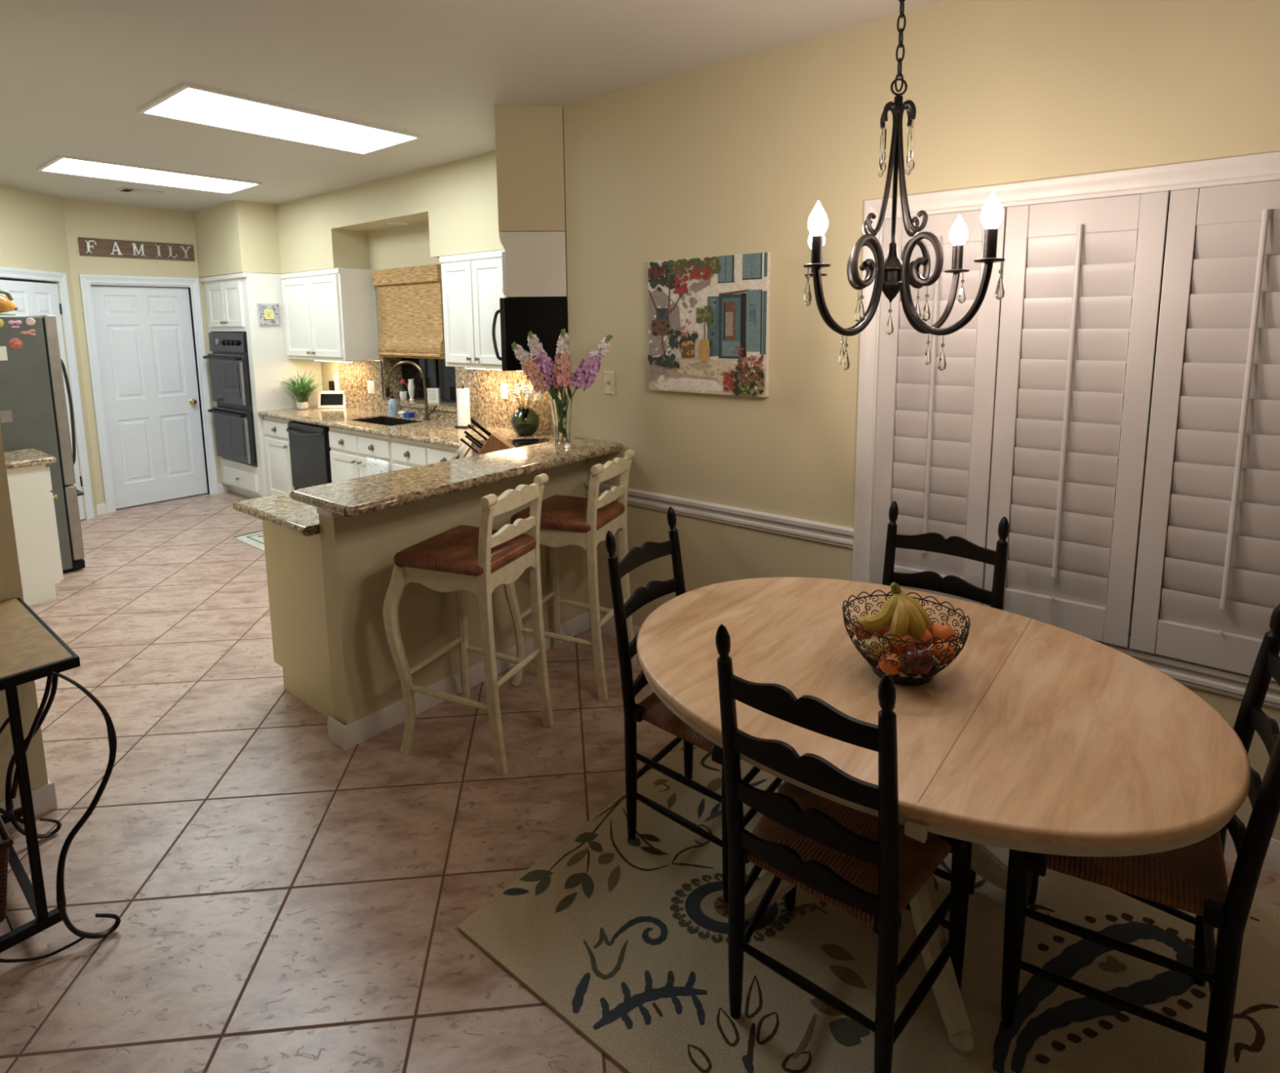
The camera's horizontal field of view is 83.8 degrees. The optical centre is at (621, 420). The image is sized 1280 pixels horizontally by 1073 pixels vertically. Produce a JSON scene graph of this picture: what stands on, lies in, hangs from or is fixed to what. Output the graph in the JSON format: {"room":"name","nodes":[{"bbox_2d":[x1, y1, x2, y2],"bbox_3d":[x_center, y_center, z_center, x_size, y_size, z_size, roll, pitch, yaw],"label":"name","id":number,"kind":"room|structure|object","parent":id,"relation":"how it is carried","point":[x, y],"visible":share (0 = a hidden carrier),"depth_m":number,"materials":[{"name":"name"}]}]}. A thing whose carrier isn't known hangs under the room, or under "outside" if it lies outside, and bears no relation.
{"room":"dining room","nodes":[
{"label":"dining room","id":0,"kind":"room"},
{"bbox_2d":[0,425,48,803],"bbox_3d":[-3.585,-0.133,3.435,3.750,2.800,0.280,6,10,39],"label":"wall","id":1,"kind":"structure","parent":0,"point":[11,585],"depth_m":2.43,"materials":[{"name":"paint"}]},
{"bbox_2d":[0,183,97,519],"bbox_3d":[-4.801,-0.430,5.685,0.100,2.800,1.344,-1,8,-5],"label":"wall","id":2,"kind":"structure","parent":0,"point":[33,231],"depth_m":5.89,"materials":[{"name":"paint"}]},
{"bbox_2d":[0,266,94,520],"bbox_3d":[-4.777,-0.139,5.893,0.072,2.165,0.820,-1,8,-5],"label":"door","id":3,"kind":"structure","parent":2,"relation":"in","point":[31,299],"depth_m":6.12,"materials":[{"name":"wood"}]},
{"bbox_2d":[62,199,221,504],"bbox_3d":[-4.314,-0.625,7.041,0.120,2.800,1.710,6,10,39],"label":"wall","id":4,"kind":"structure","parent":0,"point":[89,220],"depth_m":6.51,"materials":[{"name":"paint"}]},
{"bbox_2d":[97,503,106,515],"bbox_3d":[-4.779,0.815,6.549,0.014,0.095,0.080,6,10,39],"label":"baseboard","id":5,"kind":"structure","parent":4,"relation":"attached to","point":[101,508],"depth_m":6.55,"materials":[{"name":"white paint"}]},
{"bbox_2d":[77,237,195,261],"bbox_3d":[-4.471,-1.581,6.616,0.028,0.155,0.920,6,10,39],"label":"family sign","id":6,"kind":"object","parent":4,"relation":"attached to","point":[87,246],"visible":1,"depth_m":6.58,"materials":[{"name":"brown wood"}]},
{"bbox_2d":[79,274,218,513],"bbox_3d":[-4.505,-0.274,6.836,0.142,2.165,0.960,6,10,39],"label":"door","id":7,"kind":"structure","parent":4,"relation":"in","point":[140,343],"depth_m":6.81,"materials":[{"name":"white paint"}]},
{"bbox_2d":[217,483,231,493],"bbox_3d":[-4.096,0.693,7.364,0.014,0.095,0.140,6,10,39],"label":"baseboard","id":8,"kind":"structure","parent":4,"relation":"attached to","point":[222,487],"depth_m":7.35,"materials":[{"name":"white paint"}]},
{"bbox_2d":[192,106,565,277],"bbox_3d":[-2.099,-1.540,5.527,5.065,0.625,0.977,6,10,39],"label":"wall","id":9,"kind":"structure","parent":0,"point":[518,186],"depth_m":5.19,"materials":[{"name":"paint"}]},
{"bbox_2d":[386,221,408,225],"bbox_3d":[-1.794,-1.581,5.723,0.170,0.006,0.170,6,10,39],"label":"recessed light","id":10,"kind":"object","parent":9,"relation":"in","point":[395,223],"visible":1,"depth_m":5.73,"materials":[{"name":"white paint"}]},
{"bbox_2d":[320,222,440,391],"bbox_3d":[-2.027,-0.563,6.387,4.440,2.800,0.200,6,10,39],"label":"wall","id":11,"kind":"structure","parent":0,"point":[408,246],"depth_m":6.04,"materials":[{"name":"paint"}]},
{"bbox_2d":[280,267,379,361],"bbox_3d":[-2.688,-0.951,6.500,1.042,0.785,0.376,6,10,39],"label":"upper cabinet","id":12,"kind":"object","parent":11,"relation":"attached to","point":[331,314],"visible":1,"depth_m":6.24,"materials":[{"name":"white paint"}]},
{"bbox_2d":[328,374,340,391],"bbox_3d":[-2.765,-0.317,6.862,0.140,0.240,0.040,6,10,39],"label":"wall phone","id":13,"kind":"object","parent":11,"relation":"attached to","point":[334,385],"visible":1,"depth_m":6.83,"materials":[{"name":"white plastic"}]},
{"bbox_2d":[367,380,375,394],"bbox_3d":[-2.278,-0.299,6.477,0.115,0.118,0.008,6,10,39],"label":"wall outlet","id":14,"kind":"object","parent":11,"relation":"attached to","point":[371,384],"visible":1,"depth_m":6.47,"materials":[{"name":"white plastic"}]},
{"bbox_2d":[372,264,444,359],"bbox_3d":[-1.790,-0.894,5.959,0.925,0.748,0.068,6,10,39],"label":"bamboo shade","id":15,"kind":"object","parent":11,"relation":"attached to","point":[410,298],"visible":0.86,"depth_m":5.92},
{"bbox_2d":[380,357,457,412],"bbox_3d":[-1.674,-0.320,6.088,1.060,0.408,0.200,6,10,39],"label":"trim","id":16,"kind":"structure","parent":11,"relation":"attached to","point":[388,363],"depth_m":6.34,"materials":[{"name":"stone"}]},
{"bbox_2d":[399,379,408,399],"bbox_3d":[-1.927,-0.272,6.312,0.081,0.183,0.079,-3,8,-18],"label":"potted flower","id":17,"kind":"object","parent":16,"relation":"on","point":[403,394],"visible":0.99,"depth_m":6.29,"materials":[{"name":"white ceramic"}]},
{"bbox_2d":[408,379,414,400],"bbox_3d":[-1.843,-0.266,6.251,0.061,0.185,0.060,6,10,39],"label":"vase","id":18,"kind":"object","parent":16,"relation":"on","point":[411,384],"visible":1,"depth_m":6.23,"materials":[{"name":"white ceramic"}]},
{"bbox_2d":[426,387,440,403],"bbox_3d":[-1.596,-0.209,6.037,0.110,0.125,0.042,1,8,10],"label":"block","id":19,"kind":"object","parent":16,"relation":"on","point":[433,394],"visible":0.97,"depth_m":6.02,"materials":[{"name":"white ceramic"}]},
{"bbox_2d":[400,280,456,403],"bbox_3d":[-1.609,-0.725,6.101,1.040,1.130,0.025,6,10,39],"label":"window","id":20,"kind":"structure","parent":11,"relation":"in","point":[437,375],"depth_m":6.17,"materials":[{"name":"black glass"}]},
{"bbox_2d":[337,360,569,435],"bbox_3d":[-1.273,-0.229,5.555,0.588,0.530,3.811,-7,10,-39],"label":"backsplash","id":21,"kind":"structure","parent":11,"relation":"attached to","point":[487,408],"depth_m":5.54,"materials":[{"name":"stone"}]},
{"bbox_2d":[439,249,507,368],"bbox_3d":[-0.928,-0.772,5.052,0.730,0.785,0.376,6,10,39],"label":"upper cabinet","id":22,"kind":"object","parent":11,"relation":"attached to","point":[472,283],"visible":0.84,"depth_m":4.94,"materials":[{"name":"white paint"}]},
{"bbox_2d":[500,382,507,399],"bbox_3d":[-0.878,-0.216,5.315,0.075,0.118,0.008,6,10,39],"label":"wall outlet","id":23,"kind":"object","parent":11,"relation":"attached to","point":[504,387],"visible":1,"depth_m":5.31,"materials":[{"name":"white plastic"}]},
{"bbox_2d":[399,391,407,399],"bbox_3d":[-1.934,-0.219,6.321,0.067,0.075,0.068,6,10,39],"label":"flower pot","id":24,"kind":"object","parent":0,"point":[403,394],"depth_m":6.30,"materials":[{"name":"white ceramic"}]},
{"bbox_2d":[318,460,589,725],"bbox_3d":[-0.695,0.727,3.418,0.115,1.030,1.452,6,10,39],"label":"wall","id":25,"kind":"structure","parent":0,"point":[358,553],"depth_m":3.06,"materials":[{"name":"paint"}]},
{"bbox_2d":[327,716,347,751],"bbox_3d":[-1.161,1.276,2.909,0.129,0.095,0.014,6,10,39],"label":"baseboard","id":26,"kind":"structure","parent":25,"relation":"attached to","point":[337,732],"depth_m":2.90,"materials":[{"name":"white paint"}]},
{"bbox_2d":[316,459,586,518],"bbox_3d":[-0.700,0.255,3.347,0.123,0.075,1.460,6,10,39],"label":"trim","id":27,"kind":"structure","parent":25,"relation":"attached to","point":[319,511],"depth_m":2.78,"materials":[{"name":"white paint"}]},
{"bbox_2d":[289,436,622,516],"bbox_3d":[-0.609,0.215,3.198,0.445,0.040,1.579,6,10,39],"label":"countertop","id":28,"kind":"structure","parent":25,"relation":"on","point":[358,496],"depth_m":2.94,"materials":[{"name":"stone"}]},
{"bbox_2d":[549,397,573,448],"bbox_3d":[-0.301,0.011,3.599,0.128,0.245,0.128,6,10,39],"label":"glass vase","id":29,"kind":"object","parent":28,"relation":"on","point":[562,410],"visible":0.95,"depth_m":3.56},
{"bbox_2d":[511,342,557,399],"bbox_3d":[-0.396,-0.140,3.580,0.296,0.512,0.109,0,8,4],"label":"flower stalk","id":30,"kind":"object","parent":29,"relation":"in","point":[530,367],"visible":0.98,"depth_m":3.54,"materials":[{"name":"pink plant"}]},
{"bbox_2d":[527,330,559,399],"bbox_3d":[-0.376,-0.169,3.594,0.176,0.564,0.136,6,10,39],"label":"flower stalk","id":31,"kind":"object","parent":29,"relation":"in","point":[544,363],"visible":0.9,"depth_m":3.55,"materials":[{"name":"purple plant"}]},
{"bbox_2d":[551,328,573,399],"bbox_3d":[-0.296,-0.172,3.575,0.113,0.572,0.109,-4,9,-24],"label":"flower stalk","id":32,"kind":"object","parent":29,"relation":"in","point":[562,367],"visible":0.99,"depth_m":3.54,"materials":[{"name":"pink plant"}]},
{"bbox_2d":[563,334,613,399],"bbox_3d":[-0.189,-0.158,3.580,0.286,0.542,0.119,1,8,14],"label":"flower stalk","id":33,"kind":"object","parent":29,"relation":"in","point":[585,375],"visible":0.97,"depth_m":3.54,"materials":[{"name":"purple plant"}]},
{"bbox_2d":[344,610,590,749],"bbox_3d":[-0.644,1.196,3.436,0.014,0.095,1.466,6,10,39],"label":"baseboard","id":34,"kind":"structure","parent":25,"relation":"attached to","point":[380,721],"depth_m":3.20,"materials":[{"name":"white paint"}]},
{"bbox_2d":[0,0,944,212],"bbox_3d":[-1.893,-1.368,1.779,10.700,0.060,7.400,6,10,39],"label":"ceiling","id":35,"kind":"structure","parent":0,"point":[76,76],"depth_m":3.07,"materials":[{"name":"paint"}]},
{"bbox_2d":[116,186,164,195],"bbox_3d":[-3.927,-1.869,5.827,0.160,0.011,0.300,6,10,39],"label":"ceiling vent","id":36,"kind":"object","parent":35,"relation":"in","point":[122,189],"visible":1,"depth_m":5.80,"materials":[{"name":"metal"}]},
{"bbox_2d":[36,155,262,194],"bbox_3d":[-3.437,-1.795,5.263,0.604,0.014,1.274,6,10,39],"label":"recessed light","id":37,"kind":"object","parent":35,"relation":"in","point":[61,164],"visible":1,"depth_m":5.20,"materials":[{"name":"white paint"}]},
{"bbox_2d":[137,82,422,155],"bbox_3d":[-1.832,-1.632,3.942,0.634,0.014,1.274,6,10,39],"label":"recessed light","id":38,"kind":"object","parent":35,"relation":"in","point":[187,102],"visible":1,"depth_m":3.85,"materials":[{"name":"white paint"}]},
{"bbox_2d":[803,0,1005,371],"bbox_3d":[0.681,-0.746,1.763,0.434,1.231,0.434,1,8,15],"label":"chandelier","id":39,"kind":"object","parent":35,"relation":"hanging from","point":[893,274],"visible":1,"depth_m":1.76,"materials":[{"name":"metal"}]},
{"bbox_2d":[562,115,568,347],"bbox_3d":[-0.269,-0.316,4.450,0.141,2.800,1.131,-1,8,-5],"label":"wall","id":40,"kind":"structure","parent":0,"point":[562,116],"depth_m":3.88,"materials":[{"name":"paint"}]},
{"bbox_2d":[498,231,566,297],"bbox_3d":[-0.524,-0.890,4.232,0.370,0.340,0.894,-1,8,-5],"label":"upper cabinet","id":41,"kind":"object","parent":40,"relation":"attached to","point":[534,263],"visible":0.97,"depth_m":3.79,"materials":[{"name":"white paint"}]},
{"bbox_2d":[492,297,567,371],"bbox_3d":[-0.532,-0.515,4.223,0.407,0.391,0.763,-1,8,-5],"label":"microwave","id":42,"kind":"object","parent":41,"relation":"attached to","point":[545,317],"visible":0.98,"depth_m":3.84,"materials":[{"name":"metal"}]},
{"bbox_2d":[0,491,1279,1072],"bbox_3d":[-1.889,1.471,2.135,10.700,0.060,7.300,6,10,39],"label":"floor","id":43,"kind":"structure","parent":0,"point":[286,899],"depth_m":2.37,"materials":[{"name":"tile"}]},
{"bbox_2d":[6,464,63,606],"bbox_3d":[-3.913,0.709,4.431,0.505,0.867,0.614,6,10,39],"label":"base cabinet","id":44,"kind":"object","parent":43,"relation":"on","point":[32,501],"visible":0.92,"depth_m":4.40,"materials":[{"name":"white paint"}]},
{"bbox_2d":[4,448,56,469],"bbox_3d":[-3.904,0.259,4.355,0.545,0.038,0.616,6,10,39],"label":"countertop","id":45,"kind":"structure","parent":44,"relation":"on","point":[26,457],"depth_m":4.39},
{"bbox_2d":[0,315,85,573],"bbox_3d":[-4.340,0.186,4.893,0.770,1.785,0.862,6,10,39],"label":"refrigerator","id":46,"kind":"object","parent":43,"relation":"on","point":[32,387],"visible":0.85,"depth_m":4.80,"materials":[{"name":"grey metal"}]},
{"bbox_2d":[0,346,8,360],"bbox_3d":[-4.013,-0.431,4.604,0.003,0.091,0.070,6,10,39],"label":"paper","id":47,"kind":"object","parent":46,"relation":"attached to","point":[3,355],"visible":1,"depth_m":4.62,"materials":[{"name":"white paper"}]},
{"bbox_2d":[0,410,13,422],"bbox_3d":[-4.014,-0.024,4.653,0.003,0.078,0.060,6,10,39],"label":"magnet","id":48,"kind":"object","parent":46,"relation":"attached to","point":[6,416],"visible":1,"depth_m":4.65,"materials":[{"name":"silver metal"}]},
{"bbox_2d":[0,289,17,315],"bbox_3d":[-4.074,-0.771,4.678,0.124,0.164,0.176,5,10,34],"label":"squash","id":49,"kind":"object","parent":46,"relation":"on","point":[6,304],"visible":1,"depth_m":4.68,"materials":[{"name":"orange ceramic"}]},
{"bbox_2d":[8,337,22,349],"bbox_3d":[-3.957,-0.500,4.659,0.009,0.071,0.072,6,10,39],"label":"magnet","id":50,"kind":"object","parent":46,"relation":"attached to","point":[15,344],"visible":1,"depth_m":4.66},
{"bbox_2d":[0,598,120,963],"bbox_3d":[-2.047,1.078,1.856,0.802,0.793,1.083,6,10,39],"label":"side table","id":51,"kind":"object","parent":43,"relation":"on","point":[30,651],"visible":1,"depth_m":1.96,"materials":[{"name":"black paint"}]},
{"bbox_2d":[0,816,13,923],"bbox_3d":[-2.024,1.278,1.884,0.438,0.233,0.593,6,10,39],"label":"wicker basket","id":52,"kind":"object","parent":51,"relation":"on","point":[6,841],"visible":1,"depth_m":1.96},
{"bbox_2d":[0,807,62,953],"bbox_3d":[-2.079,1.406,1.891,0.657,0.030,0.902,6,10,39],"label":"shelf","id":53,"kind":"object","parent":51,"relation":"attached to","point":[41,923],"depth_m":1.99,"materials":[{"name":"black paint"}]},
{"bbox_2d":[232,530,264,551],"bbox_3d":[-2.359,0.972,5.495,1.560,0.013,0.590,6,10,39],"label":"kitchen mat","id":54,"kind":"object","parent":43,"relation":"on","point":[255,540],"visible":0.03,"depth_m":5.70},
{"bbox_2d":[200,272,323,498],"bbox_3d":[-3.558,-0.327,7.112,0.990,2.172,0.694,6,10,39],"label":"tall cabinet","id":55,"kind":"object","parent":43,"relation":"on","point":[231,300],"visible":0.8,"depth_m":6.69,"materials":[{"name":"white paint"}]},
{"bbox_2d":[202,331,257,466],"bbox_3d":[-3.627,-0.241,7.064,0.790,1.260,0.625,6,10,39],"label":"double wall oven","id":56,"kind":"object","parent":55,"relation":"in","point":[228,361],"visible":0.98,"depth_m":6.80,"materials":[{"name":"metal"}]},
{"bbox_2d":[257,303,279,325],"bbox_3d":[-3.267,-0.981,6.602,0.018,0.200,0.190,6,10,39],"label":"framed picture","id":57,"kind":"object","parent":55,"relation":"attached to","point":[268,313],"visible":1,"depth_m":6.59,"materials":[{"name":"grey paper"}]},
{"bbox_2d":[262,416,294,495],"bbox_3d":[-2.957,0.375,6.747,0.516,0.867,0.646,6,10,39],"label":"base cabinet","id":58,"kind":"object","parent":43,"relation":"on","point":[277,443],"visible":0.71,"depth_m":6.51,"materials":[{"name":"white paint"}]},
{"bbox_2d":[262,520,333,718],"bbox_3d":[-1.071,0.790,3.589,0.667,0.867,1.117,6,10,39],"label":"base cabinet","id":59,"kind":"object","parent":43,"relation":"on","point":[294,562],"visible":0.03,"depth_m":3.17,"materials":[{"name":"paint"}]},
{"bbox_2d":[232,405,555,536],"bbox_3d":[-2.105,0.153,4.949,4.081,0.040,2.249,6,10,39],"label":"countertop","id":60,"kind":"structure","parent":59,"relation":"on","point":[280,510],"depth_m":5.13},
{"bbox_2d":[265,368,325,409],"bbox_3d":[-3.028,-0.301,6.711,0.751,0.397,0.753,6,10,39],"label":"potted grass plant","id":61,"kind":"object","parent":60,"relation":"on","point":[302,389],"visible":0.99,"depth_m":6.69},
{"bbox_2d":[317,391,346,408],"bbox_3d":[-2.763,-0.197,6.806,0.270,0.164,0.051,0,8,2],"label":"digital photo frame","id":62,"kind":"object","parent":60,"relation":"on","point":[326,399],"visible":1,"depth_m":6.80,"materials":[{"name":"white plastic"}]},
{"bbox_2d":[353,416,421,426],"bbox_3d":[-1.938,0.110,5.900,0.636,0.200,0.336,6,10,39],"label":"sink","id":63,"kind":"object","parent":60,"relation":"in","point":[388,421],"visible":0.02,"depth_m":6.12,"materials":[{"name":"brown metal"}]},
{"bbox_2d":[388,391,397,416],"bbox_3d":[-1.989,-0.144,6.185,0.071,0.206,0.070,0,8,5],"label":"soap bottle","id":64,"kind":"object","parent":60,"relation":"on","point":[393,411],"visible":0.98,"depth_m":6.17,"materials":[{"name":"plastic"}]},
{"bbox_2d":[385,360,437,420],"bbox_3d":[-1.718,-0.247,5.880,0.512,0.485,0.097,3,9,22],"label":"kitchen faucet","id":65,"kind":"object","parent":60,"relation":"on","point":[427,414],"visible":1,"depth_m":5.86,"materials":[{"name":"brown metal"}]},
{"bbox_2d":[454,381,474,428],"bbox_3d":[-1.204,-0.123,5.421,0.150,0.355,0.150,6,10,39],"label":"paper towel holder","id":66,"kind":"object","parent":60,"relation":"on","point":[462,394],"visible":0.96,"depth_m":5.39,"materials":[{"name":"paper"}]},
{"bbox_2d":[460,417,516,455],"bbox_3d":[-0.723,0.122,3.866,0.299,0.286,0.110,-1,8,-3],"label":"knife block","id":67,"kind":"object","parent":60,"relation":"on","point":[495,442],"visible":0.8,"depth_m":3.82,"materials":[{"name":"brown wood"}]},
{"bbox_2d":[454,438,549,459],"bbox_3d":[-0.722,0.178,4.429,0.530,0.017,0.760,-1,8,-5],"label":"cooktop","id":68,"kind":"object","parent":60,"relation":"in","point":[466,451],"visible":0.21,"depth_m":4.60,"materials":[{"name":"black glass"}]},
{"bbox_2d":[508,384,540,436],"bbox_3d":[-0.679,-0.078,5.011,0.219,0.365,0.226,6,10,39],"label":"vase","id":69,"kind":"object","parent":60,"relation":"on","point":[524,421],"visible":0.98,"depth_m":4.94,"materials":[{"name":"green"}]},
{"bbox_2d":[286,421,332,490],"bbox_3d":[-2.520,0.377,6.335,0.667,0.765,0.662,6,10,39],"label":"dishwasher","id":70,"kind":"object","parent":43,"relation":"on","point":[309,445],"visible":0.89,"depth_m":6.09,"materials":[{"name":"black paint"}]},
{"bbox_2d":[328,426,393,482],"bbox_3d":[-1.887,0.484,5.866,0.908,0.867,0.646,6,10,39],"label":"base cabinet","id":71,"kind":"object","parent":43,"relation":"on","point":[349,451],"visible":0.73,"depth_m":5.65,"materials":[{"name":"white paint"}]},
{"bbox_2d":[366,457,389,475],"bbox_3d":[-1.847,0.473,5.423,0.301,0.360,0.015,6,10,39],"label":"dish towel","id":72,"kind":"object","parent":71,"relation":"hanging from","point":[374,466],"visible":0.26,"depth_m":5.43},
{"bbox_2d":[391,437,457,471],"bbox_3d":[-1.186,0.555,5.289,0.898,0.867,0.646,6,10,39],"label":"base cabinet","id":73,"kind":"object","parent":43,"relation":"on","point":[406,454],"visible":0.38,"depth_m":5.10,"materials":[{"name":"white paint"}]},
{"bbox_2d":[382,473,554,776],"bbox_3d":[-0.603,0.776,2.891,0.504,1.094,0.502,3,9,24],"label":"bar stool","id":74,"kind":"object","parent":43,"relation":"on","point":[460,559],"visible":1,"depth_m":2.75,"materials":[{"name":"beige paint"}]},
{"bbox_2d":[502,448,636,701],"bbox_3d":[-0.237,0.699,3.413,0.504,1.094,0.502,3,9,23],"label":"bar stool","id":75,"kind":"object","parent":43,"relation":"on","point":[584,522],"visible":0.87,"depth_m":3.27,"materials":[{"name":"beige paint"}]},
{"bbox_2d":[457,745,1279,1072],"bbox_3d":[0.962,1.441,1.822,2.440,0.014,1.528,6,10,39],"label":"area rug","id":76,"kind":"object","parent":43,"relation":"on","point":[625,940],"visible":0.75,"depth_m":1.87,"materials":[{"name":"beige fabric"}]},
{"bbox_2d":[604,506,782,903],"bbox_3d":[0.259,0.854,2.328,0.489,1.030,0.487,5,10,36],"label":"dining chair","id":77,"kind":"object","parent":76,"relation":"on","point":[652,710],"visible":0.55,"depth_m":2.27,"materials":[{"name":"black paint"}]},
{"bbox_2d":[715,624,972,1072],"bbox_3d":[0.509,0.941,1.683,0.487,1.030,0.489,6,10,39],"label":"dining chair","id":78,"kind":"object","parent":76,"relation":"on","point":[864,866],"visible":0.91,"depth_m":1.55,"materials":[{"name":"black paint"}]},
{"bbox_2d":[636,577,1250,1053],"bbox_3d":[0.746,1.034,2.014,1.490,0.748,1.180,6,10,39],"label":"dining table","id":79,"kind":"object","parent":76,"relation":"on","point":[1039,737],"visible":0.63,"depth_m":1.69,"materials":[{"name":"brown wood"}]},
{"bbox_2d":[842,590,970,686],"bbox_3d":[0.745,0.588,1.889,0.314,0.170,0.314,1,8,11],"label":"fruit bowl","id":80,"kind":"object","parent":79,"relation":"on","point":[908,682],"visible":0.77,"depth_m":1.82,"materials":[{"name":"metal"}]},
{"bbox_2d":[853,621,874,639],"bbox_3d":[0.646,0.556,1.908,0.056,0.054,0.056,6,10,39],"label":"tangerine","id":81,"kind":"object","parent":80,"relation":"in","point":[860,633],"visible":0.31,"depth_m":1.89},
{"bbox_2d":[864,635,891,660],"bbox_3d":[0.666,0.591,1.857,0.066,0.062,0.066,6,10,39],"label":"apple","id":82,"kind":"object","parent":80,"relation":"in","point":[875,639],"visible":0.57,"depth_m":1.84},
{"bbox_2d":[878,653,902,675],"bbox_3d":[0.684,0.617,1.816,0.058,0.056,0.058,6,10,39],"label":"tangerine","id":83,"kind":"object","parent":80,"relation":"in","point":[887,668],"visible":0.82,"depth_m":1.80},
{"bbox_2d":[857,582,933,646],"bbox_3d":[0.723,0.511,1.868,0.194,0.154,0.094,-2,8,-7],"label":"banana bunch","id":84,"kind":"object","parent":80,"relation":"in","point":[904,615],"visible":0.84,"depth_m":1.86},
{"bbox_2d":[898,653,919,676],"bbox_3d":[0.749,0.629,1.853,0.068,0.064,0.068,6,10,39],"label":"apple","id":85,"kind":"object","parent":80,"relation":"in","point":[909,672],"visible":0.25,"depth_m":1.83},
{"bbox_2d":[891,633,915,653],"bbox_3d":[0.725,0.572,1.845,0.060,0.057,0.060,6,10,39],"label":"tangerine","id":86,"kind":"object","parent":85,"relation":"on","point":[900,651],"visible":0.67,"depth_m":1.82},
{"bbox_2d":[913,629,933,648],"bbox_3d":[0.776,0.566,1.859,0.062,0.059,0.062,6,10,39],"label":"tangerine","id":87,"kind":"object","parent":85,"relation":"on","point":[927,636],"visible":0.26,"depth_m":1.83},
{"bbox_2d":[902,645,933,674],"bbox_3d":[0.746,0.600,1.795,0.072,0.067,0.072,6,10,39],"label":"apple","id":88,"kind":"object","parent":80,"relation":"in","point":[919,670],"visible":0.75,"depth_m":1.77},
{"bbox_2d":[930,622,955,643],"bbox_3d":[0.842,0.562,1.876,0.066,0.062,0.066,6,10,39],"label":"tangerine","id":89,"kind":"object","parent":80,"relation":"in","point":[943,631],"visible":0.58,"depth_m":1.86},
{"bbox_2d":[932,639,956,662],"bbox_3d":[0.822,0.586,1.817,0.060,0.057,0.060,6,10,39],"label":"tangerine","id":90,"kind":"object","parent":80,"relation":"in","point":[936,652],"visible":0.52,"depth_m":1.80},
{"bbox_2d":[882,501,1008,894],"bbox_3d":[0.985,0.842,2.353,0.487,1.030,0.489,5,10,38],"label":"dining chair","id":91,"kind":"object","parent":76,"relation":"on","point":[957,546],"visible":0.3,"depth_m":2.47,"materials":[{"name":"black paint"}]},
{"bbox_2d":[1000,604,1279,1072],"bbox_3d":[1.230,0.930,1.694,0.489,1.030,0.487,5,10,35],"label":"dining chair","id":92,"kind":"object","parent":76,"relation":"on","point":[1192,878],"visible":0.61,"depth_m":1.59,"materials":[{"name":"black paint"}]},
{"bbox_2d":[563,0,1279,841],"bbox_3d":[1.821,-0.035,2.240,5.360,2.800,0.140,6,10,39],"label":"wall","id":93,"kind":"structure","parent":0,"point":[737,156],"depth_m":2.95,"materials":[{"name":"paint"}]},
{"bbox_2d":[604,371,615,395],"bbox_3d":[-0.066,-0.194,3.700,0.074,0.120,0.010,6,10,39],"label":"phone jack","id":94,"kind":"object","parent":93,"relation":"attached to","point":[609,376],"visible":1,"depth_m":3.69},
{"bbox_2d":[648,252,771,397],"bbox_3d":[0.380,-0.430,3.260,0.635,0.615,0.049,6,10,39],"label":"canvas painting","id":95,"kind":"object","parent":93,"relation":"attached to","point":[709,317],"visible":1,"depth_m":3.22,"materials":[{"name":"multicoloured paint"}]},
{"bbox_2d":[585,480,853,548],"bbox_3d":[0.385,0.430,3.405,1.488,0.082,0.026,6,10,39],"label":"trim","id":96,"kind":"structure","parent":93,"relation":"attached to","point":[839,535],"depth_m":3.26,"materials":[{"name":"white paint"}]},
{"bbox_2d":[589,612,1279,873],"bbox_3d":[1.833,1.318,2.331,5.245,0.095,0.014,6,10,39],"label":"baseboard","id":97,"kind":"structure","parent":93,"relation":"attached to","point":[1272,860],"depth_m":2.25,"materials":[{"name":"white paint"}]},
{"bbox_2d":[852,151,1279,636],"bbox_3d":[1.740,-0.012,2.264,1.980,1.537,0.112,6,10,39],"label":"window","id":98,"kind":"structure","parent":93,"relation":"in","point":[1261,167],"depth_m":2.45,"materials":[{"name":"white wood"}]},
{"bbox_2d":[870,207,1006,604],"bbox_3d":[1.156,-0.021,2.661,0.413,1.455,0.051,6,10,39],"label":"plantation shutter","id":99,"kind":"object","parent":98,"relation":"attached to","point":[933,452],"visible":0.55,"depth_m":2.65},
{"bbox_2d":[982,191,1168,648],"bbox_3d":[1.487,0.012,2.388,0.439,1.455,0.051,6,10,39],"label":"plantation shutter","id":100,"kind":"object","parent":98,"relation":"attached to","point":[1064,374],"visible":0.9,"depth_m":2.37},
{"bbox_2d":[1129,179,1279,682],"bbox_3d":[1.829,0.047,2.107,0.441,1.455,0.051,6,10,39],"label":"plantation shutter","id":101,"kind":"object","parent":98,"relation":"attached to","point":[1220,591],"visible":1,"depth_m":2.15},
{"bbox_2d":[1093,640,1279,708],"bbox_3d":[2.396,0.865,1.783,3.733,0.085,0.026,6,10,39],"label":"trim","id":102,"kind":"structure","parent":93,"relation":"attached to","point":[1225,682],"depth_m":2.25,"materials":[{"name":"white paint"}]},
{"bbox_3d":[-3.446,0.228,0.824,0.170,2.800,3.600,6,10,39],"label":"wall partition","id":103,"kind":"structure","parent":0,"visible":0},
{"bbox_2d":[0,782,57,829],"bbox_3d":[-3.264,1.558,1.064,0.014,0.095,3.894,6,10,39],"label":"baseboard","id":104,"kind":"structure","parent":103,"relation":"attached to","point":[44,797],"depth_m":2.51,"materials":[{"name":"white paint"}]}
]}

